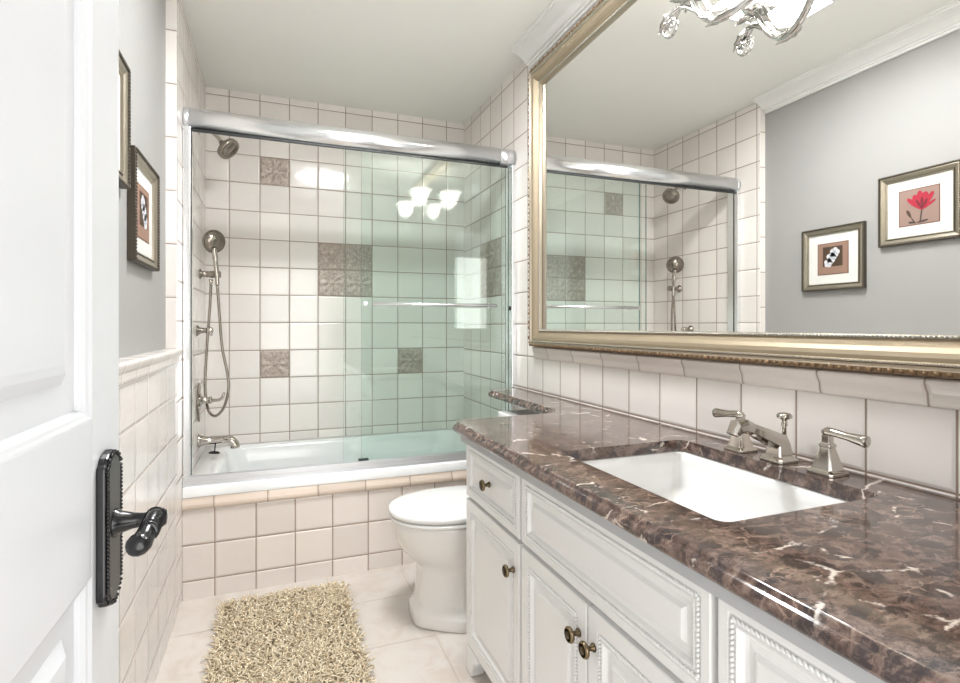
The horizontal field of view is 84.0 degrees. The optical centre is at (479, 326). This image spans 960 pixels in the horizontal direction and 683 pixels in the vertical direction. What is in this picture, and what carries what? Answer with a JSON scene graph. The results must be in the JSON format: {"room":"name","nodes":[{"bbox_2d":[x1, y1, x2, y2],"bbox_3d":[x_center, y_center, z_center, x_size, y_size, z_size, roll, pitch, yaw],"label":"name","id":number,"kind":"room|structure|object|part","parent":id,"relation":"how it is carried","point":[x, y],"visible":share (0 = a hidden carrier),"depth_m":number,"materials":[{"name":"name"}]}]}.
{"room":"bathroom","nodes":[
{"label":"bathroom","id":0,"kind":"room"},
{"bbox_2d":[119,0,205,682],"bbox_3d":[-0.964,-0.100,1.309,0.157,2.440,3.437,0,0,-21],"label":"wall","id":1,"kind":"structure","parent":0,"point":[156,42],"depth_m":1.80,"materials":[{"name":"grey paint"}]},
{"bbox_2d":[119,50,130,188],"bbox_3d":[-0.897,-0.532,1.288,0.024,0.325,0.330,0,0,-21],"label":"framed picture","id":2,"kind":"object","parent":1,"relation":"attached to","point":[124,70],"visible":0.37,"depth_m":1.42,"materials":[{"name":"gold metal"}]},
{"bbox_2d":[127,145,159,271],"bbox_3d":[-1.040,-0.347,1.657,0.024,0.325,0.330,0,0,-21],"label":"framed picture","id":3,"kind":"object","parent":1,"relation":"attached to","point":[143,197],"visible":1,"depth_m":1.64,"materials":[{"name":"beige wood"}]},
{"bbox_2d":[137,181,148,243],"bbox_3d":[-1.044,-0.347,1.655,0.002,0.164,0.164,0,0,-21],"label":"print","id":4,"kind":"object","parent":3,"relation":"attached to","point":[142,190],"depth_m":1.64,"materials":[{"name":"paper"}]},
{"bbox_2d":[119,348,182,388],"bbox_3d":[-0.764,0.120,0.986,0.057,0.068,2.291,0,0,-21],"label":"trim","id":5,"kind":"structure","parent":1,"relation":"attached to","point":[133,369],"depth_m":1.51,"materials":[{"name":"tile"}]},
{"bbox_2d":[196,325,213,335],"bbox_3d":[-1.336,0.022,2.593,0.073,0.054,0.054,0,0,-21],"label":"shower valve handle","id":6,"kind":"object","parent":1,"relation":"attached to","point":[209,330],"visible":1,"depth_m":2.58,"materials":[{"name":"silver metal"}]},
{"bbox_3d":[-1.316,0.027,2.600,0.030,0.044,0.034,0,0,-21],"label":"knob","id":7,"kind":"part","parent":6,"relation":"part of","materials":[{"name":"silver metal"}]},
{"bbox_2d":[196,383,224,421],"bbox_3d":[-1.331,0.375,2.648,0.122,0.192,0.129,0,0,-21],"label":"shower valve","id":8,"kind":"object","parent":1,"relation":"attached to","point":[201,400],"visible":1,"depth_m":2.62,"materials":[{"name":"silver metal"}]},
{"bbox_3d":[-1.384,0.375,2.628,0.009,0.192,0.129,0,0,-21],"label":"valve plate","id":9,"kind":"part","parent":8,"relation":"part of","materials":[{"name":"silver metal"}]},
{"bbox_3d":[-1.303,0.352,2.651,0.069,0.048,0.016,0,0,-9],"label":"lever","id":10,"kind":"part","parent":8,"relation":"part of","materials":[{"name":"silver metal"}]},
{"bbox_2d":[199,230,229,416],"bbox_3d":[-1.335,-0.013,2.686,0.142,0.938,0.099,0,0,-21],"label":"shower","id":11,"kind":"object","parent":1,"relation":"attached to","point":[213,241],"visible":0.99,"depth_m":2.68,"materials":[{"name":"silver metal"}]},
{"bbox_3d":[-1.329,-0.298,2.679,0.038,0.188,0.028,0,0,-21],"label":"handle","id":12,"kind":"part","parent":11,"relation":"part of","materials":[{"name":"silver metal"}]},
{"bbox_2d":[197,434,239,453],"bbox_3d":[-1.300,0.583,2.659,0.189,0.105,0.070,0,0,-21],"label":"tub spout","id":13,"kind":"object","parent":1,"relation":"attached to","point":[202,440],"visible":1,"depth_m":2.64,"materials":[{"name":"silver metal"}]},
{"bbox_3d":[-1.317,0.610,2.645,0.056,0.050,0.056,0,0,-21],"label":"diverter knob","id":14,"kind":"part","parent":13,"relation":"part of","materials":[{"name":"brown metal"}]},
{"bbox_2d":[198,132,238,158],"bbox_3d":[-1.297,-0.921,2.647,0.185,0.168,0.112,0,0,-21],"label":"shower","id":15,"kind":"object","parent":1,"relation":"attached to","point":[228,148],"visible":0.91,"depth_m":2.65,"materials":[{"name":"silver metal"}]},
{"bbox_3d":[-1.333,-0.947,2.647,0.111,0.075,0.019,0,0,-21],"label":"arm","id":16,"kind":"part","parent":15,"relation":"part of","materials":[{"name":"silver metal"}]},
{"bbox_2d":[155,563,491,682],"bbox_3d":[-0.222,1.170,1.683,1.900,0.100,3.600,0,0,-21],"label":"floor","id":17,"kind":"structure","parent":0,"point":[404,651],"depth_m":1.92,"materials":[{"name":"tile"}]},
{"bbox_2d":[201,580,382,682],"bbox_3d":[-0.661,1.104,1.835,0.543,0.030,0.857,0,0,-21],"label":"bath rug","id":18,"kind":"object","parent":17,"relation":"on","point":[305,635],"visible":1,"depth_m":1.86,"materials":[{"name":"beige fabric"}]},
{"bbox_2d":[182,428,466,600],"bbox_3d":[-0.657,0.890,2.821,1.504,0.460,0.836,0,0,-21],"label":"bathtub","id":19,"kind":"object","parent":17,"relation":"on","point":[253,534],"visible":0.62,"depth_m":2.38,"materials":[{"name":"tile"}]},
{"bbox_2d":[182,428,466,498],"bbox_3d":[-0.658,0.820,2.825,1.504,0.320,0.828,0,0,-21],"label":"basin","id":20,"kind":"object","parent":19,"relation":"in","point":[389,482],"depth_m":2.59,"materials":[{"name":"white ceramic"}]},
{"bbox_2d":[183,107,516,486],"bbox_3d":[-0.524,-0.126,2.478,1.504,1.570,0.120,0,0,-21],"label":"shower door frame","id":21,"kind":"structure","parent":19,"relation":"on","point":[194,119],"depth_m":2.37,"materials":[{"name":"silver metal"}]},
{"bbox_3d":[-0.559,-0.864,2.481,1.399,0.094,0.088,0,0,-21],"label":"header rail","id":22,"kind":"part","parent":21,"relation":"part of","materials":[{"name":"silver metal"}]},
{"bbox_3d":[-0.251,-0.090,2.624,0.822,1.456,0.008,0,0,-21],"label":"sliding panel","id":23,"kind":"part","parent":21,"relation":"part of","materials":[{"name":"clear glass"}]},
{"bbox_3d":[-0.201,-0.090,2.601,0.746,1.456,0.008,0,0,-21],"label":"sliding panel","id":24,"kind":"part","parent":21,"relation":"part of","materials":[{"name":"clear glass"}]},
{"bbox_2d":[388,409,540,632],"bbox_3d":[0.005,0.751,2.146,0.746,0.734,0.450,0,0,-21],"label":"toilet","id":25,"kind":"object","parent":17,"relation":"on","point":[430,525],"visible":0.44,"depth_m":1.98,"materials":[{"name":"white ceramic"}]},
{"bbox_3d":[-0.094,0.724,2.108,0.525,0.018,0.382,0,0,-21],"label":"seat","id":26,"kind":"part","parent":25,"relation":"part of","materials":[{"name":"white ceramic"}]},
{"bbox_3d":[-0.094,0.699,2.108,0.534,0.032,0.386,0,0,-21],"label":"lid","id":27,"kind":"part","parent":25,"relation":"part of","materials":[{"name":"white ceramic"}]},
{"bbox_3d":[-0.049,0.926,2.126,0.597,0.384,0.372,0,0,-21],"label":"bowl","id":28,"kind":"part","parent":25,"relation":"part of","materials":[{"name":"white ceramic"}]},
{"bbox_3d":[0.256,0.398,2.244,0.207,0.027,0.450,0,0,-21],"label":"tank lid","id":29,"kind":"part","parent":25,"relation":"part of","materials":[{"name":"white ceramic"}]},
{"bbox_2d":[461,435,885,682],"bbox_3d":[0.489,0.730,1.111,0.598,0.776,1.570,0,0,-21],"label":"vanity cabinet","id":30,"kind":"object","parent":17,"relation":"on","point":[558,592],"visible":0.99,"depth_m":1.06,"materials":[{"name":"white paint"}]},
{"bbox_3d":[0.014,0.462,1.549,0.029,0.033,0.033,0,0,-21],"label":"knob","id":31,"kind":"part","parent":30,"relation":"part of","materials":[{"name":"gold metal"}]},
{"bbox_3d":[0.028,0.794,1.555,0.006,0.395,0.327,0,0,-21],"label":"rope trim","id":32,"kind":"part","parent":30,"relation":"part of","materials":[{"name":"white paint"}]},
{"bbox_3d":[0.028,0.462,1.555,0.006,0.129,0.357,0,0,-21],"label":"rope trim","id":33,"kind":"part","parent":30,"relation":"part of","materials":[{"name":"white paint"}]},
{"bbox_3d":[0.036,0.462,1.558,0.019,0.172,0.400,0,0,-21],"label":"drawer","id":34,"kind":"part","parent":30,"relation":"part of","materials":[{"name":"white paint"}]},
{"bbox_3d":[0.036,0.794,1.558,0.019,0.468,0.400,0,0,-21],"label":"cabinet door","id":35,"kind":"part","parent":30,"relation":"part of","materials":[{"name":"white paint"}]},
{"bbox_3d":[0.075,0.638,1.393,0.029,0.033,0.033,0,0,-21],"label":"knob","id":36,"kind":"part","parent":30,"relation":"part of","materials":[{"name":"gold metal"}]},
{"bbox_3d":[0.160,0.794,1.214,0.006,0.395,0.229,0,0,-21],"label":"rope trim","id":37,"kind":"part","parent":30,"relation":"part of","materials":[{"name":"white paint"}]},
{"bbox_3d":[0.168,0.794,1.218,0.019,0.468,0.302,0,0,-21],"label":"cabinet door","id":38,"kind":"part","parent":30,"relation":"part of","materials":[{"name":"white paint"}]},
{"bbox_3d":[0.190,0.631,1.093,0.029,0.033,0.033,0,0,-21],"label":"knob","id":39,"kind":"part","parent":30,"relation":"part of","materials":[{"name":"gold metal"}]},
{"bbox_3d":[0.210,0.631,1.042,0.029,0.033,0.033,0,0,-21],"label":"knob","id":40,"kind":"part","parent":30,"relation":"part of","materials":[{"name":"gold metal"}]},
{"bbox_3d":[0.219,0.462,1.062,0.006,0.129,0.586,0,0,-21],"label":"rope trim","id":41,"kind":"part","parent":30,"relation":"part of","materials":[{"name":"white paint"}]},
{"bbox_3d":[0.227,0.462,1.065,0.019,0.172,0.629,0,0,-21],"label":"false drawer","id":42,"kind":"part","parent":30,"relation":"part of","materials":[{"name":"white paint"}]},
{"bbox_3d":[0.275,0.794,0.918,0.006,0.395,0.248,0,0,-21],"label":"rope trim","id":43,"kind":"part","parent":30,"relation":"part of","materials":[{"name":"white paint"}]},
{"bbox_3d":[0.283,0.794,0.921,0.019,0.468,0.321,0,0,-21],"label":"cabinet door","id":44,"kind":"part","parent":30,"relation":"part of","materials":[{"name":"white paint"}]},
{"bbox_2d":[453,388,959,682],"bbox_3d":[0.335,0.326,1.486,0.616,0.030,2.380,0,0,-21],"label":"countertop","id":45,"kind":"structure","parent":30,"relation":"on","point":[872,578],"depth_m":0.80,"materials":[{"name":"brown stone"}]},
{"bbox_2d":[582,451,848,521],"bbox_3d":[0.468,0.412,1.152,0.434,0.140,0.570,0,0,-21],"label":"sink","id":46,"kind":"object","parent":45,"relation":"in","point":[716,490],"visible":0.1,"depth_m":1.34,"materials":[{"name":"white ceramic"}]},
{"bbox_2d":[712,408,870,477],"bbox_3d":[0.638,0.255,1.209,0.183,0.111,0.391,0,0,-21],"label":"faucet","id":47,"kind":"object","parent":45,"relation":"on","point":[827,463],"visible":1,"depth_m":1.19,"materials":[{"name":"silver metal"}]},
{"bbox_3d":[0.639,0.227,1.369,0.026,0.029,0.095,0,0,-21],"label":"lever","id":48,"kind":"part","parent":47,"relation":"part of","materials":[{"name":"silver metal"}]},
{"bbox_3d":[0.652,0.270,1.335,0.060,0.082,0.060,0,0,-21],"label":"handle","id":49,"kind":"part","parent":47,"relation":"part of","materials":[{"name":"silver metal"}]},
{"bbox_3d":[0.635,0.260,1.211,0.179,0.102,0.062,0,0,-21],"label":"spout","id":50,"kind":"part","parent":47,"relation":"part of","materials":[{"name":"silver metal"}]},
{"bbox_3d":[0.707,0.232,1.238,0.034,0.063,0.034,0,0,-21],"label":"lift knob","id":51,"kind":"part","parent":47,"relation":"part of","materials":[{"name":"silver metal"}]},
{"bbox_3d":[0.733,0.270,1.125,0.060,0.082,0.060,0,0,-21],"label":"handle","id":52,"kind":"part","parent":47,"relation":"part of","materials":[{"name":"silver metal"}]},
{"bbox_3d":[0.746,0.227,1.092,0.026,0.029,0.095,0,0,-21],"label":"lever","id":53,"kind":"part","parent":47,"relation":"part of","materials":[{"name":"silver metal"}]},
{"bbox_3d":[0.426,0.462,0.526,0.006,0.129,0.451,0,0,-21],"label":"rope trim","id":54,"kind":"part","parent":30,"relation":"part of","materials":[{"name":"white paint"}]},
{"bbox_3d":[0.434,0.462,0.529,0.019,0.172,0.494,0,0,-21],"label":"drawer","id":55,"kind":"part","parent":30,"relation":"part of","materials":[{"name":"white paint"}]},
{"bbox_2d":[206,87,463,445],"bbox_3d":[-0.833,-0.100,3.262,1.900,2.440,0.129,0,0,-21],"label":"wall","id":56,"kind":"structure","parent":0,"point":[277,207],"depth_m":3.18,"materials":[{"name":"tile"}]},
{"bbox_2d":[181,0,551,123],"bbox_3d":[-0.222,-1.370,1.683,1.900,0.100,3.600,0,0,-21],"label":"ceiling","id":57,"kind":"structure","parent":0,"point":[441,60],"depth_m":2.54,"materials":[{"name":"white paint"}]},
{"bbox_2d":[464,0,959,497],"bbox_3d":[0.566,-0.100,1.901,0.129,2.440,3.437,0,0,-21],"label":"wall","id":58,"kind":"structure","parent":0,"point":[917,446],"depth_m":2.05,"materials":[{"name":"tile"}]},
{"bbox_2d":[511,0,598,68],"bbox_3d":[0.604,-1.281,1.502,0.105,0.078,2.265,0,0,-21],"label":"trim","id":59,"kind":"structure","parent":58,"relation":"attached to","point":[559,16],"depth_m":2.29,"materials":[{"name":"white paint"}]},
{"bbox_2d":[528,0,959,378],"bbox_3d":[0.627,-0.547,1.515,0.052,1.281,2.113,0,0,-21],"label":"wall mirror","id":60,"kind":"object","parent":58,"relation":"attached to","point":[775,182],"visible":1,"depth_m":1.37,"materials":[{"name":"white mirror"}]},
{"bbox_2d":[659,0,754,38],"bbox_3d":[0.656,-0.886,1.208,0.202,0.267,0.654,0,0,-21],"label":"vanity light","id":61,"kind":"object","parent":60,"relation":"attached to","point":[723,14],"visible":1,"depth_m":1.38,"materials":[{"name":"silver metal"}]},
{"bbox_2d":[532,346,959,409],"bbox_3d":[0.653,0.124,1.492,0.022,0.056,2.212,0,0,-21],"label":"trim","id":62,"kind":"structure","parent":58,"relation":"attached to","point":[944,393],"depth_m":1.26,"materials":[{"name":"tile"}]},
{"bbox_3d":[0.364,-0.100,0.130,1.543,2.440,0.120,0,0,-21],"label":"wall","id":63,"kind":"structure","parent":0,"visible":0},
{"bbox_2d":[0,0,167,682],"bbox_3d":[-0.307,0.100,0.327,0.098,2.020,0.700,0,0,-20],"label":"door","id":64,"kind":"structure","parent":63,"relation":"in","point":[63,523],"depth_m":0.49,"materials":[{"name":"white paint"}]},
{"bbox_3d":[-0.336,-0.342,0.316,0.035,0.877,0.504,0,0,-20],"label":"panel","id":65,"kind":"part","parent":64,"relation":"part of","materials":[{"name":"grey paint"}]},
{"bbox_3d":[-0.336,0.582,0.316,0.035,0.637,0.504,0,0,-20],"label":"panel","id":66,"kind":"part","parent":64,"relation":"part of","materials":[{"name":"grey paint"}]},
{"bbox_3d":[-0.416,0.225,0.598,0.009,0.174,0.060,0,0,-20],"label":"handle plate","id":67,"kind":"part","parent":64,"relation":"part of","materials":[{"name":"black metal"}]},
{"bbox_3d":[-0.411,0.225,0.600,0.002,0.162,0.041,0,0,-20],"label":"plate","id":68,"kind":"part","parent":64,"relation":"part of","materials":[{"name":"grey metal"}]},
{"bbox_3d":[-0.411,0.225,0.600,0.005,0.173,0.053,0,0,-20],"label":"bead trim","id":69,"kind":"part","parent":64,"relation":"part of","materials":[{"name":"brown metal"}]},
{"bbox_3d":[-0.378,0.223,0.584,0.053,0.035,0.084,0,0,-20],"label":"lever","id":70,"kind":"part","parent":64,"relation":"part of","materials":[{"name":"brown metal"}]}
]}

